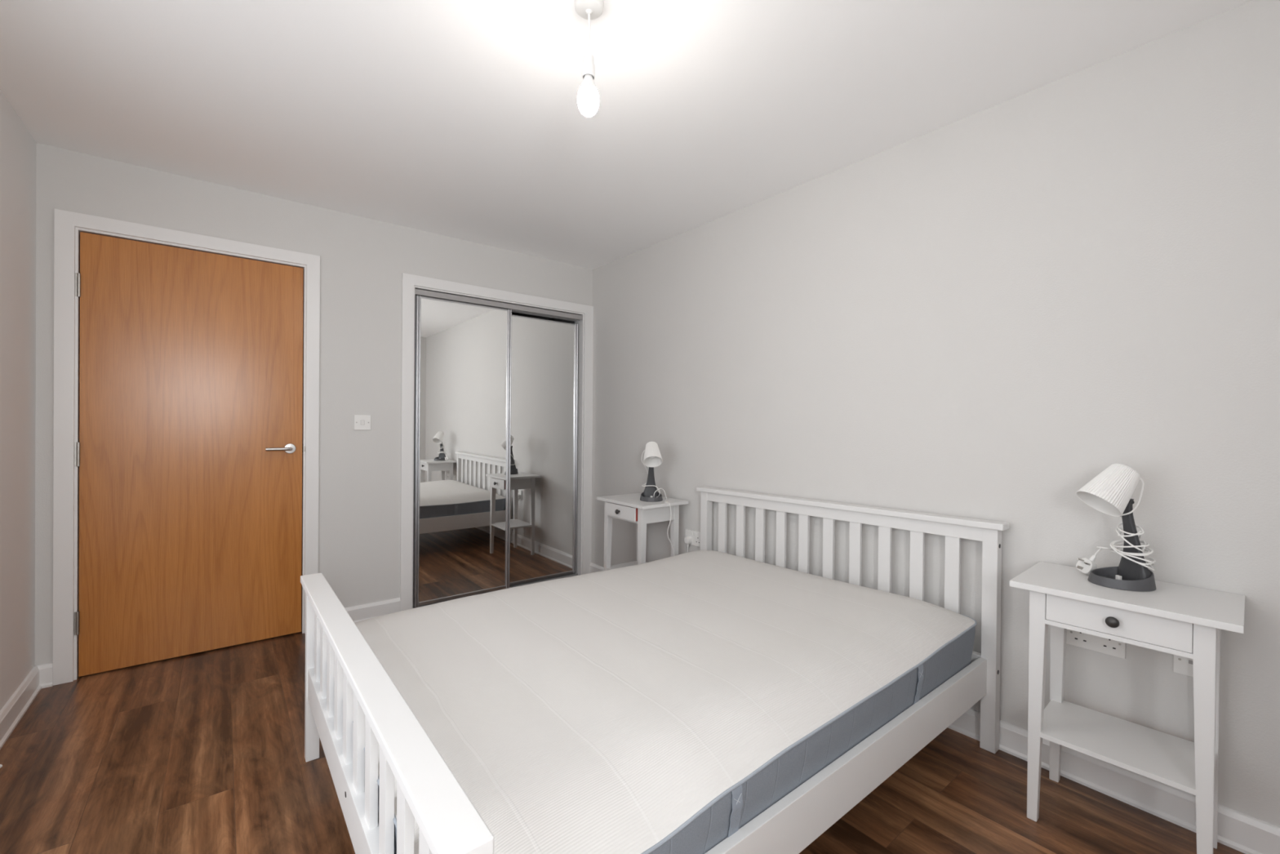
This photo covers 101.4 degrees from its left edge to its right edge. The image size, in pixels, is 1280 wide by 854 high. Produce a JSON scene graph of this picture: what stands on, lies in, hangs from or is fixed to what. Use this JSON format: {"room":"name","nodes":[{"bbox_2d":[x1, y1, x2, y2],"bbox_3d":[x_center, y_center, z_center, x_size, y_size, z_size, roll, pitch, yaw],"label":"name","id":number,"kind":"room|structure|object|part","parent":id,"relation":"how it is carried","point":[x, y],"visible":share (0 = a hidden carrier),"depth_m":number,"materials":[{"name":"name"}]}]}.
{"room":"bedroom","nodes":[
{"label":"bedroom","id":0,"kind":"room"},
{"bbox_2d":[0,88,35,711],"bbox_3d":[-1.542,-0.030,0.833,0.120,2.337,5.020,0,0,-39],"label":"wall","id":1,"kind":"structure","parent":0,"point":[17,145],"depth_m":2.04,"materials":[{"name":"paint"}]},
{"bbox_2d":[0,666,41,749],"bbox_3d":[-1.299,1.094,0.638,0.024,0.096,4.150,0,0,-39],"label":"baseboard","id":2,"kind":"structure","parent":1,"relation":"attached to","point":[16,706],"depth_m":2.02,"materials":[{"name":"white wood"}]},
{"bbox_2d":[35,142,592,665],"bbox_3d":[-1.713,-0.045,3.421,2.838,2.337,0.740,0,0,-39],"label":"wall","id":3,"kind":"structure","parent":0,"point":[363,261],"depth_m":2.96,"materials":[{"name":"paint"}]},
{"bbox_2d":[53,208,319,685],"bbox_3d":[-2.196,0.091,2.630,0.988,2.066,0.138,0,0,-39],"label":"trim","id":4,"kind":"structure","parent":3,"relation":"attached to","point":[68,225],"depth_m":2.32,"materials":[{"name":"white wood"}]},
{"bbox_2d":[74,231,305,676],"bbox_3d":[-2.159,0.125,2.583,0.864,1.980,0.111,0,0,-39],"label":"door","id":5,"kind":"structure","parent":3,"relation":"in","point":[188,453],"depth_m":2.55,"materials":[{"name":"brown wood"}]},
{"bbox_3d":[-1.900,0.116,2.759,0.118,0.018,0.064,0,0,-39],"label":"lever handle","id":6,"kind":"part","parent":5,"relation":"part of","materials":[{"name":"silver metal"}]},
{"bbox_2d":[35,597,399,688],"bbox_3d":[-2.020,1.077,2.701,1.469,0.096,0.024,0,0,-39],"label":"baseboard","id":7,"kind":"structure","parent":3,"relation":"attached to","point":[364,611],"depth_m":3.03,"materials":[{"name":"white wood"}]},
{"bbox_2d":[354,414,370,430],"bbox_3d":[-1.603,-0.026,3.027,0.086,0.086,0.014,0,0,-39],"label":"light switch","id":8,"kind":"object","parent":3,"relation":"attached to","point":[362,422],"visible":1,"depth_m":3.02,"materials":[{"name":"white plastic"}]},
{"bbox_2d":[400,272,593,611],"bbox_3d":[-0.941,0.103,3.630,1.368,2.053,0.138,0,0,-39],"label":"trim","id":9,"kind":"structure","parent":3,"relation":"attached to","point":[410,282],"depth_m":3.45,"materials":[{"name":"white wood"}]},
{"bbox_2d":[414,288,582,321],"bbox_3d":[-0.931,-0.828,3.615,1.206,0.033,0.085,0,0,-39],"label":"door track","id":10,"kind":"object","parent":3,"relation":"attached to","point":[517,308],"visible":0.91,"depth_m":3.57,"materials":[{"name":"grey metal"}]},
{"bbox_2d":[0,631,1244,853],"bbox_3d":[-0.340,1.195,1.691,3.078,0.100,5.200,0,0,-39],"label":"floor","id":11,"kind":"structure","parent":0,"point":[203,752],"depth_m":1.66,"materials":[{"name":"brown wood"}]},
{"bbox_2d":[413,573,578,608],"bbox_3d":[-0.949,1.123,3.626,1.206,0.014,0.094,0,0,-39],"label":"door track","id":12,"kind":"object","parent":11,"relation":"on","point":[572,574],"visible":0.27,"depth_m":3.79,"materials":[{"name":"grey metal"}]},
{"bbox_2d":[413,295,511,607],"bbox_3d":[-1.143,0.152,3.428,0.630,1.918,0.030,0,0,-39],"label":"mirror door","id":13,"kind":"structure","parent":12,"relation":"on","point":[462,412],"depth_m":3.41,"materials":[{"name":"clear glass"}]},
{"bbox_3d":[-1.154,1.100,3.434,0.568,0.022,0.022,0,0,-39],"label":"rail","id":14,"kind":"part","parent":13,"relation":"part of","materials":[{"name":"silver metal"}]},
{"bbox_3d":[-1.137,-0.802,3.425,0.568,0.010,0.020,0,0,-39],"label":"rail","id":15,"kind":"part","parent":13,"relation":"part of","materials":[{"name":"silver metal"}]},
{"bbox_2d":[509,315,577,586],"bbox_3d":[-0.718,0.165,3.819,0.596,1.896,0.030,0,0,-39],"label":"mirror door","id":16,"kind":"structure","parent":12,"relation":"on","point":[544,353],"depth_m":3.82,"materials":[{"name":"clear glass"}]},
{"bbox_3d":[-0.728,1.102,3.825,0.542,0.022,0.022,0,0,-39],"label":"rail","id":17,"kind":"part","parent":16,"relation":"part of","materials":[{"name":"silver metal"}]},
{"bbox_3d":[-0.712,-0.778,3.816,0.542,0.010,0.020,0,0,-39],"label":"rail","id":18,"kind":"part","parent":16,"relation":"part of","materials":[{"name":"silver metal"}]},
{"bbox_2d":[596,493,688,570],"bbox_3d":[0.000,0.790,3.208,0.370,0.700,0.460,0,0,-39],"label":"bedside table","id":19,"kind":"object","parent":11,"relation":"on","point":[627,507],"visible":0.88,"depth_m":3.11,"materials":[{"name":"white wood"}]},
{"bbox_3d":[-0.198,0.798,3.264,0.038,0.682,0.038,0,0,-39],"label":"leg","id":20,"kind":"part","parent":19,"relation":"part of","materials":[{"name":"white wood"}]},
{"bbox_3d":[-0.118,0.501,3.110,0.009,0.077,0.294,0,0,-39],"label":"drawer","id":21,"kind":"part","parent":19,"relation":"part of","materials":[{"name":"white wood"}]},
{"bbox_3d":[-0.098,0.547,3.127,0.019,0.012,0.298,0,0,-39],"label":"rail","id":22,"kind":"part","parent":19,"relation":"part of","materials":[{"name":"white wood"}]},
{"bbox_2d":[606,560,646,569],"bbox_3d":[0.002,0.881,3.211,0.282,0.014,0.364,0,0,-39],"label":"shelf","id":23,"kind":"object","parent":19,"relation":"attached to","point":[635,562],"depth_m":3.30,"materials":[{"name":"white wood"}]},
{"bbox_3d":[-0.003,0.799,3.420,0.038,0.682,0.038,0,0,-39],"label":"leg","id":24,"kind":"part","parent":19,"relation":"part of","materials":[{"name":"white wood"}]},
{"bbox_3d":[0.010,0.801,3.003,0.038,0.682,0.038,0,0,-39],"label":"leg","id":25,"kind":"part","parent":19,"relation":"part of","materials":[{"name":"white wood"}]},
{"bbox_2d":[640,441,692,555],"bbox_3d":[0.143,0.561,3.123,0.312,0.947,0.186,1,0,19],"label":"desk lamp","id":26,"kind":"object","parent":19,"relation":"on","point":[652,458],"visible":0.96,"depth_m":3.14,"materials":[{"name":"grey plastic"}]},
{"bbox_3d":[0.067,0.312,3.199,0.094,0.246,0.054,0,0,-5],"label":"lamp arm","id":27,"kind":"part","parent":26,"relation":"part of","materials":[{"name":"grey plastic"}]},
{"bbox_3d":[0.074,0.165,3.126,0.116,0.155,0.150,0,0,-5],"label":"lamp shade","id":28,"kind":"part","parent":26,"relation":"part of","materials":[{"name":"white fabric"}]},
{"bbox_3d":[0.206,0.802,3.159,0.038,0.682,0.038,0,0,-39],"label":"leg","id":29,"kind":"part","parent":19,"relation":"part of","materials":[{"name":"white wood"}]},
{"bbox_2d":[300,486,1009,853],"bbox_3d":[0.068,0.739,1.843,1.986,0.819,1.512,0,0,-39],"label":"double bed","id":30,"kind":"object","parent":11,"relation":"on","point":[353,704],"visible":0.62,"depth_m":1.39,"materials":[{"name":"white wood"}]},
{"bbox_3d":[-1.126,0.836,1.802,0.040,0.604,0.036,0,0,-39],"label":"footboard post","id":31,"kind":"part","parent":30,"relation":"part of","materials":[{"name":"white wood"}]},
{"bbox_3d":[-0.682,0.878,1.243,0.030,0.103,1.396,0,0,-39],"label":"footboard rail","id":32,"kind":"part","parent":30,"relation":"part of","materials":[{"name":"white wood"}]},
{"bbox_2d":[355,550,977,853],"bbox_3d":[0.060,0.765,1.841,1.888,0.271,1.402,0,0,-39],"label":"mattress","id":33,"kind":"object","parent":30,"relation":"on","point":[664,705],"visible":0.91,"depth_m":1.36,"materials":[{"name":"white fabric"}]},
{"bbox_3d":[0.190,0.803,1.063,0.033,0.155,0.022,0,0,-39],"label":"carry handle","id":34,"kind":"part","parent":33,"relation":"part of","materials":[{"name":"grey fabric"}]},
{"bbox_3d":[0.836,0.797,1.577,0.033,0.168,0.022,0,0,-39],"label":"carry handle","id":35,"kind":"part","parent":33,"relation":"part of","materials":[{"name":"grey fabric"}]},
{"bbox_3d":[0.378,0.755,3.000,0.044,0.779,0.050,0,0,-39],"label":"headboard post","id":36,"kind":"part","parent":30,"relation":"part of","materials":[{"name":"white wood"}]},
{"bbox_3d":[0.820,0.390,2.438,0.028,0.067,1.375,0,0,-39],"label":"headboard rail","id":37,"kind":"part","parent":30,"relation":"part of","materials":[{"name":"white wood"}]},
{"bbox_3d":[0.501,0.891,1.301,1.880,0.127,0.024,0,0,-39],"label":"rail","id":38,"kind":"part","parent":30,"relation":"part of","materials":[{"name":"white wood"}]},
{"bbox_3d":[0.816,0.879,2.441,0.026,0.115,1.375,0,0,-39],"label":"headboard rail","id":39,"kind":"part","parent":30,"relation":"part of","materials":[{"name":"white wood"}]},
{"bbox_3d":[1.264,0.760,1.888,0.044,0.798,0.048,0,0,-39],"label":"headboard post","id":40,"kind":"part","parent":30,"relation":"part of","materials":[{"name":"white wood"}]},
{"bbox_2d":[1009,561,1245,853],"bbox_3d":[1.385,0.812,1.509,0.350,0.700,0.460,0,0,-41],"label":"bedside table","id":41,"kind":"object","parent":11,"relation":"on","point":[1175,619],"visible":0.99,"depth_m":1.44,"materials":[{"name":"white wood"}]},
{"bbox_3d":[1.178,0.819,1.552,0.038,0.682,0.038,0,0,-41],"label":"leg","id":42,"kind":"part","parent":41,"relation":"part of","materials":[{"name":"white wood"}]},
{"bbox_3d":[1.368,0.820,1.714,0.038,0.682,0.038,0,0,-41],"label":"leg","id":43,"kind":"part","parent":41,"relation":"part of","materials":[{"name":"white wood"}]},
{"bbox_3d":[1.266,0.522,1.404,0.026,0.029,0.029,0,0,-41],"label":"knob","id":44,"kind":"part","parent":41,"relation":"part of","materials":[{"name":"grey metal"}]},
{"bbox_2d":[1075,463,1155,591],"bbox_3d":[1.390,0.284,1.544,0.177,0.354,0.186,0,0,-40],"label":"desk lamp","id":45,"kind":"object","parent":41,"relation":"on","point":[1109,492],"visible":1,"depth_m":1.52,"materials":[{"name":"grey plastic"}]},
{"bbox_3d":[1.376,0.184,1.538,0.150,0.155,0.116,1,0,1],"label":"lamp shade","id":46,"kind":"part","parent":45,"relation":"part of","materials":[{"name":"white fabric"}]},
{"bbox_2d":[1115,574,1121,579],"bbox_3d":[1.405,0.445,1.539,0.008,0.018,0.014,1,0,1],"label":"switch","id":47,"kind":"object","parent":45,"relation":"attached to","point":[1117,577],"depth_m":1.54,"materials":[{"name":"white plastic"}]},
{"bbox_3d":[1.433,0.275,1.551,0.135,0.268,0.097,1,0,41],"label":"power cord","id":48,"kind":"part","parent":45,"relation":"part of","materials":[{"name":"white plastic"}]},
{"bbox_3d":[1.448,0.333,1.538,0.054,0.246,0.094,1,0,1],"label":"lamp arm","id":49,"kind":"part","parent":45,"relation":"part of","materials":[{"name":"grey plastic"}]},
{"bbox_3d":[1.282,0.568,1.418,0.019,0.012,0.298,0,0,-41],"label":"rail","id":50,"kind":"part","parent":41,"relation":"part of","materials":[{"name":"white wood"}]},
{"bbox_3d":[1.282,0.522,1.418,0.016,0.077,0.294,0,0,-41],"label":"drawer","id":51,"kind":"part","parent":41,"relation":"part of","materials":[{"name":"white wood"}]},
{"bbox_2d":[1040,699,1216,795],"bbox_3d":[1.380,0.903,1.506,0.282,0.014,0.364,0,0,-41],"label":"shelf","id":52,"kind":"object","parent":41,"relation":"attached to","point":[1166,758],"depth_m":1.48,"materials":[{"name":"white wood"}]},
{"bbox_3d":[1.395,0.822,1.298,0.038,0.682,0.038,0,0,-41],"label":"leg","id":53,"kind":"part","parent":41,"relation":"part of","materials":[{"name":"white wood"}]},
{"bbox_3d":[1.585,0.823,1.460,0.038,0.682,0.038,0,0,-41],"label":"leg","id":54,"kind":"part","parent":41,"relation":"part of","materials":[{"name":"white wood"}]},
{"bbox_2d":[0,0,1253,269],"bbox_3d":[-0.374,-1.242,1.749,3.078,0.100,5.020,0,0,-39],"label":"ceiling","id":55,"kind":"structure","parent":0,"point":[459,119],"depth_m":1.85,"materials":[{"name":"white paint"}]},
{"bbox_2d":[574,0,604,116],"bbox_3d":[-0.144,-1.031,1.468,0.082,0.316,0.082,0,0,-39],"label":"pendant lamp","id":56,"kind":"object","parent":55,"relation":"hanging from","point":[588,98],"visible":1,"depth_m":1.45,"materials":[{"name":"white glass"}]},
{"bbox_3d":[-0.145,-0.907,1.469,0.061,0.068,0.061,0,0,-39],"label":"light bulb","id":57,"kind":"part","parent":56,"relation":"part of","materials":[{"name":"white glass"}]},
{"bbox_3d":[-0.143,-1.096,1.468,0.008,0.125,0.006,0,0,-39],"label":"cord","id":58,"kind":"part","parent":56,"relation":"part of","materials":[{"name":"white plastic"}]},
{"bbox_2d":[552,0,1279,826],"bbox_3d":[0.771,-0.018,2.677,0.120,2.337,5.020,0,0,-39],"label":"wall","id":59,"kind":"structure","parent":0,"point":[990,312],"depth_m":1.86,"materials":[{"name":"paint"}]},
{"bbox_2d":[684,528,700,546],"bbox_3d":[0.322,0.664,3.130,0.012,0.086,0.146,0,0,-39],"label":"double socket","id":60,"kind":"object","parent":59,"relation":"attached to","point":[695,535],"visible":0.8,"depth_m":3.12,"materials":[{"name":"white plastic"}]},
{"bbox_2d":[589,562,1279,853],"bbox_3d":[0.901,1.105,2.392,0.024,0.096,4.150,0,0,-39],"label":"baseboard","id":61,"kind":"structure","parent":59,"relation":"attached to","point":[1245,833],"depth_m":1.61,"materials":[{"name":"white wood"}]},
{"bbox_2d":[1066,629,1125,658],"bbox_3d":[1.469,0.680,1.692,0.012,0.086,0.146,0,0,-39],"label":"double socket","id":62,"kind":"object","parent":59,"relation":"attached to","point":[1106,646],"visible":0.48,"depth_m":1.69,"materials":[{"name":"white plastic"}]},
{"bbox_2d":[1173,654,1193,676],"bbox_3d":[1.608,0.682,1.519,0.011,0.086,0.086,0,0,-39],"label":"outlet","id":63,"kind":"object","parent":59,"relation":"attached to","point":[1183,665],"visible":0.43,"depth_m":1.53,"materials":[{"name":"white plastic"}]}
]}

